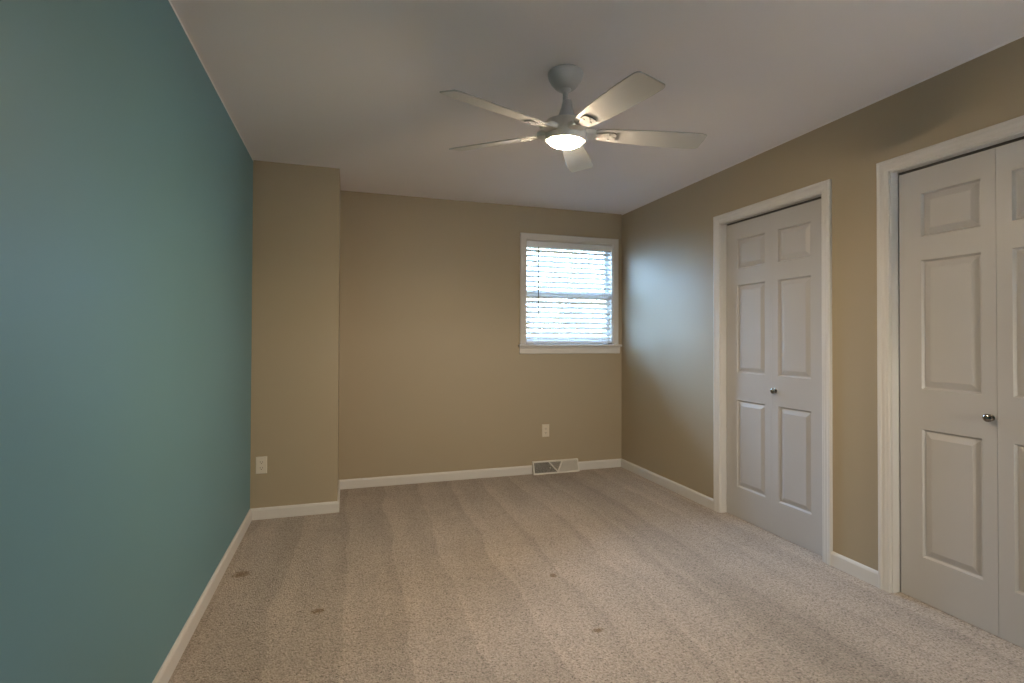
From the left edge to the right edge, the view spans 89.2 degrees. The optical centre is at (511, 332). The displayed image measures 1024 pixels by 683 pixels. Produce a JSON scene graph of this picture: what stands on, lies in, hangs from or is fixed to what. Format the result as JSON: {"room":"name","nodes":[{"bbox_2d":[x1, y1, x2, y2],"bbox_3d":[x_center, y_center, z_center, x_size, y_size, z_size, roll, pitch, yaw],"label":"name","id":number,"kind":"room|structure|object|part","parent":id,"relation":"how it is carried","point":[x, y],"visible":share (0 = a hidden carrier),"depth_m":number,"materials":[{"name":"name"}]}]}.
{"room":"empty bedroom","nodes":[
{"label":"empty bedroom","id":0,"kind":"room"},
{"bbox_2d":[0,0,252,682],"bbox_3d":[-1.144,0.025,1.374,0.120,2.440,5.854,0,-1,-18],"label":"wall","id":1,"kind":"structure","parent":0,"point":[126,177],"depth_m":1.43,"materials":[{"name":"teal paint"}]},
{"bbox_2d":[152,509,251,682],"bbox_3d":[-0.997,1.204,1.107,0.014,0.076,5.039,0,-1,-18],"label":"baseboard","id":2,"kind":"structure","parent":1,"relation":"attached to","point":[165,672],"depth_m":2.25,"materials":[{"name":"white paint"}]},
{"bbox_2d":[168,0,252,159],"bbox_3d":[-0.994,-1.193,1.133,0.002,0.009,5.039,0,-1,-18],"label":"trim","id":3,"kind":"structure","parent":1,"relation":"attached to","point":[168,0],"depth_m":2.31,"materials":[{"name":"paint"}]},
{"bbox_2d":[250,160,340,508],"bbox_3d":[-1.587,0.051,3.877,0.559,2.440,0.575,0,-1,-18],"label":"wall","id":4,"kind":"structure","parent":0,"point":[296,241],"depth_m":3.60,"materials":[{"name":"beige paint"}]},
{"bbox_2d":[256,456,266,473],"bbox_3d":[-1.702,0.902,3.525,0.070,0.115,0.009,0,-1,-18],"label":"wall outlet","id":5,"kind":"object","parent":4,"relation":"attached to","point":[261,462],"visible":1,"depth_m":3.52,"materials":[{"name":"beige plastic"}]},
{"bbox_2d":[251,501,338,519],"bbox_3d":[-1.495,1.230,3.586,0.572,0.076,0.014,0,-1,-18],"label":"baseboard","id":6,"kind":"structure","parent":4,"relation":"attached to","point":[323,507],"depth_m":3.58,"materials":[{"name":"white paint"}]},
{"bbox_2d":[337,480,339,505],"bbox_3d":[-1.318,1.235,3.951,0.014,0.076,0.575,0,-1,-18],"label":"baseboard","id":7,"kind":"structure","parent":4,"relation":"attached to","point":[338,498],"depth_m":3.90,"materials":[{"name":"white paint"}]},
{"bbox_2d":[338,190,621,479],"bbox_3d":[-0.458,0.064,4.603,3.152,2.440,0.120,0,-1,-18],"label":"wall","id":8,"kind":"structure","parent":0,"point":[434,377],"depth_m":4.52,"materials":[{"name":"beige paint"}]},
{"bbox_2d":[340,465,531,489],"bbox_3d":[-0.615,1.244,4.470,1.670,0.076,0.014,0,-1,-18],"label":"baseboard","id":9,"kind":"structure","parent":8,"relation":"attached to","point":[517,470],"depth_m":4.44,"materials":[{"name":"white paint"}]},
{"bbox_2d":[542,424,548,436],"bbox_3d":[0.310,0.903,4.772,0.070,0.115,0.009,0,-1,-18],"label":"wall outlet","id":10,"kind":"object","parent":8,"relation":"attached to","point":[545,427],"visible":1,"depth_m":4.77,"materials":[{"name":"beige plastic"}]},
{"bbox_2d":[532,458,579,474],"bbox_3d":[0.405,1.234,4.775,0.451,0.111,0.054,0,-1,-18],"label":"air vent","id":11,"kind":"object","parent":8,"relation":"in","point":[562,465],"visible":1,"depth_m":4.78,"materials":[{"name":"metal"}]},
{"bbox_3d":[0.398,1.236,4.798,0.443,0.104,0.003,0,-1,-18],"label":"plate","id":12,"kind":"part","parent":11,"relation":"part of","materials":[{"name":"beige metal"}]},
{"bbox_2d":[535,460,577,472],"bbox_3d":[0.408,1.234,4.774,0.416,0.090,0.040,0,-1,-18],"label":"grille","id":13,"kind":"object","parent":11,"relation":"attached to","point":[548,466],"depth_m":4.78,"materials":[{"name":"metal"}]},
{"bbox_2d":[518,233,621,353],"bbox_3d":[0.539,-0.351,4.901,1.038,1.102,0.170,0,-1,-18],"label":"window","id":14,"kind":"structure","parent":8,"relation":"in","point":[549,348],"depth_m":4.89,"materials":[{"name":"white paint"}]},
{"bbox_3d":[0.514,-0.587,4.972,0.870,0.502,0.024,0,-1,-18],"label":"sash","id":15,"kind":"part","parent":14,"relation":"part of","materials":[{"name":"white plastic"}]},
{"bbox_3d":[0.521,-0.141,4.942,0.870,0.510,0.024,0,-1,-18],"label":"sash","id":16,"kind":"part","parent":14,"relation":"part of","materials":[{"name":"white plastic"}]},
{"bbox_2d":[526,241,611,342],"bbox_3d":[0.539,-0.370,4.891,0.866,0.939,0.070,0,-1,-18],"label":"window blind","id":17,"kind":"object","parent":14,"relation":"attached to","point":[541,244],"visible":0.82,"depth_m":4.89,"materials":[{"name":"white plastic"}]},
{"bbox_3d":[0.243,-0.357,4.803,0.022,0.890,0.056,0,-1,-18],"label":"ladder cord","id":18,"kind":"part","parent":17,"relation":"part of","materials":[{"name":"white fabric"}]},
{"bbox_3d":[0.535,0.090,4.892,0.864,0.019,0.050,0,-1,-18],"label":"rail","id":19,"kind":"part","parent":17,"relation":"part of","materials":[{"name":"white plastic"}]},
{"bbox_3d":[0.868,-0.352,5.003,0.022,0.890,0.056,0,-1,-18],"label":"ladder cord","id":20,"kind":"part","parent":17,"relation":"part of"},
{"bbox_3d":[0.541,0.156,4.885,1.038,0.086,0.148,0,-1,-18],"label":"sill","id":21,"kind":"part","parent":14,"relation":"part of","materials":[{"name":"white paint"}]},
{"bbox_2d":[579,459,620,469],"bbox_3d":[0.839,1.254,4.934,0.464,0.076,0.014,0,-1,-18],"label":"baseboard","id":22,"kind":"structure","parent":8,"relation":"attached to","point":[610,463],"depth_m":4.93,"materials":[{"name":"white paint"}]},
{"bbox_2d":[168,467,1023,682],"bbox_3d":[0.782,1.308,1.976,4.172,0.100,5.854,0,-1,-18],"label":"floor","id":23,"kind":"structure","parent":0,"point":[602,575],"depth_m":2.44,"materials":[{"name":"beige carpet"}]},
{"bbox_2d":[170,0,1023,213],"bbox_3d":[0.791,-1.232,2.005,4.172,0.100,5.854,0,-1,-18],"label":"ceiling","id":24,"kind":"structure","parent":0,"point":[353,87],"depth_m":2.36,"materials":[{"name":"paint"}]},
{"bbox_2d":[439,64,706,171],"bbox_3d":[0.262,-1.006,2.304,1.227,0.349,1.193,0,-1,-18],"label":"ceiling fan","id":25,"kind":"object","parent":24,"relation":"hanging from","point":[567,131],"visible":1,"depth_m":2.28,"materials":[{"name":"white wood"}]},
{"bbox_3d":[-0.082,-0.925,2.535,0.499,0.062,0.128,0,-1,32],"label":"blade","id":26,"kind":"part","parent":25,"relation":"part of","materials":[{"name":"white wood"}]},
{"bbox_3d":[-0.052,-0.896,2.089,0.500,0.044,0.126,1,-1,-40],"label":"blade","id":27,"kind":"part","parent":25,"relation":"part of","materials":[{"name":"white paint"}]},
{"bbox_3d":[0.240,-0.852,2.335,0.154,0.042,0.154,0,-1,-18],"label":"lamp shade","id":28,"kind":"part","parent":25,"relation":"part of","materials":[{"name":"white glass"}]},
{"bbox_3d":[0.335,-0.915,2.703,0.130,0.047,0.499,0,-1,15],"label":"blade","id":29,"kind":"part","parent":25,"relation":"part of","materials":[{"name":"white wood"}]},
{"bbox_3d":[0.382,-0.870,1.979,0.128,0.064,0.499,0,-1,-22],"label":"blade","id":30,"kind":"part","parent":25,"relation":"part of","materials":[{"name":"white wood"}]},
{"bbox_3d":[0.623,-0.881,2.358,0.500,0.037,0.130,0,-1,-4],"label":"blade","id":31,"kind":"part","parent":25,"relation":"part of","materials":[{"name":"white wood"}]},
{"bbox_2d":[621,37,1023,570],"bbox_3d":[1.973,0.047,2.369,0.120,2.440,5.854,0,-1,-18],"label":"wall","id":32,"kind":"structure","parent":0,"point":[667,241],"depth_m":2.87,"materials":[{"name":"beige paint"}]},
{"bbox_2d":[621,459,712,509],"bbox_3d":[1.254,1.249,4.373,0.014,0.076,1.337,0,-1,-18],"label":"baseboard","id":33,"kind":"structure","parent":32,"relation":"attached to","point":[702,499],"depth_m":4.23,"materials":[{"name":"white paint"}]},
{"bbox_2d":[713,179,832,565],"bbox_3d":[1.661,0.219,3.313,0.138,2.115,0.949,0,-1,-18],"label":"trim","id":34,"kind":"structure","parent":32,"relation":"attached to","point":[823,189],"depth_m":3.29,"materials":[{"name":"white paint"}]},
{"bbox_2d":[727,197,822,555],"bbox_3d":[1.657,0.249,3.312,0.066,2.051,0.821,0,-1,-18],"label":"door","id":35,"kind":"structure","parent":32,"relation":"in","point":[774,258],"depth_m":3.27,"materials":[{"name":"white paint"}]},
{"bbox_3d":[1.650,0.369,3.274,0.031,0.035,0.035,0,-1,-18],"label":"knob","id":36,"kind":"part","parent":35,"relation":"part of","materials":[{"name":"silver metal"}]},
{"bbox_2d":[622,34,1023,214],"bbox_3d":[1.919,-1.169,2.365,0.002,0.009,5.614,0,-1,-18],"label":"trim","id":37,"kind":"structure","parent":32,"relation":"attached to","point":[1021,36],"depth_m":2.68,"materials":[{"name":"paint"}]},
{"bbox_2d":[831,551,877,586],"bbox_3d":[1.787,1.232,2.706,0.014,0.076,0.265,0,-1,-18],"label":"baseboard","id":38,"kind":"structure","parent":32,"relation":"attached to","point":[867,574],"depth_m":2.70,"materials":[{"name":"white paint"}]},
{"bbox_2d":[876,115,1023,592],"bbox_3d":[2.027,0.207,2.165,0.138,2.115,0.932,0,-1,-18],"label":"trim","id":39,"kind":"structure","parent":32,"relation":"attached to","point":[887,172],"depth_m":2.54,"materials":[{"name":"white paint"}]},
{"bbox_2d":[899,136,1023,647],"bbox_3d":[2.024,0.237,2.163,0.066,2.051,0.804,0,-1,-18],"label":"door","id":40,"kind":"structure","parent":32,"relation":"in","point":[961,217],"depth_m":2.27,"materials":[{"name":"white paint"}]},
{"bbox_3d":[2.000,0.359,2.178,0.031,0.035,0.035,0,-1,-18],"label":"knob","id":41,"kind":"part","parent":40,"relation":"part of","materials":[{"name":"silver metal"}]},
{"label":"outside","id":42,"kind":"structure","parent":0,"visible":0},
{"bbox_3d":[-0.589,1.979,-0.209,80.000,0.300,120.000,0,-1,-18],"label":"ground","id":43,"kind":"structure","parent":42,"visible":0},
{"bbox_2d":[526,248,604,335],"bbox_3d":[-0.110,-1.253,12.453,10.496,6.097,9.165,0,-1,-18],"label":"foliage","id":44,"kind":"object","parent":43,"relation":"on","point":[555,254],"visible":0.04,"depth_m":10.42,"materials":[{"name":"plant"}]}
]}

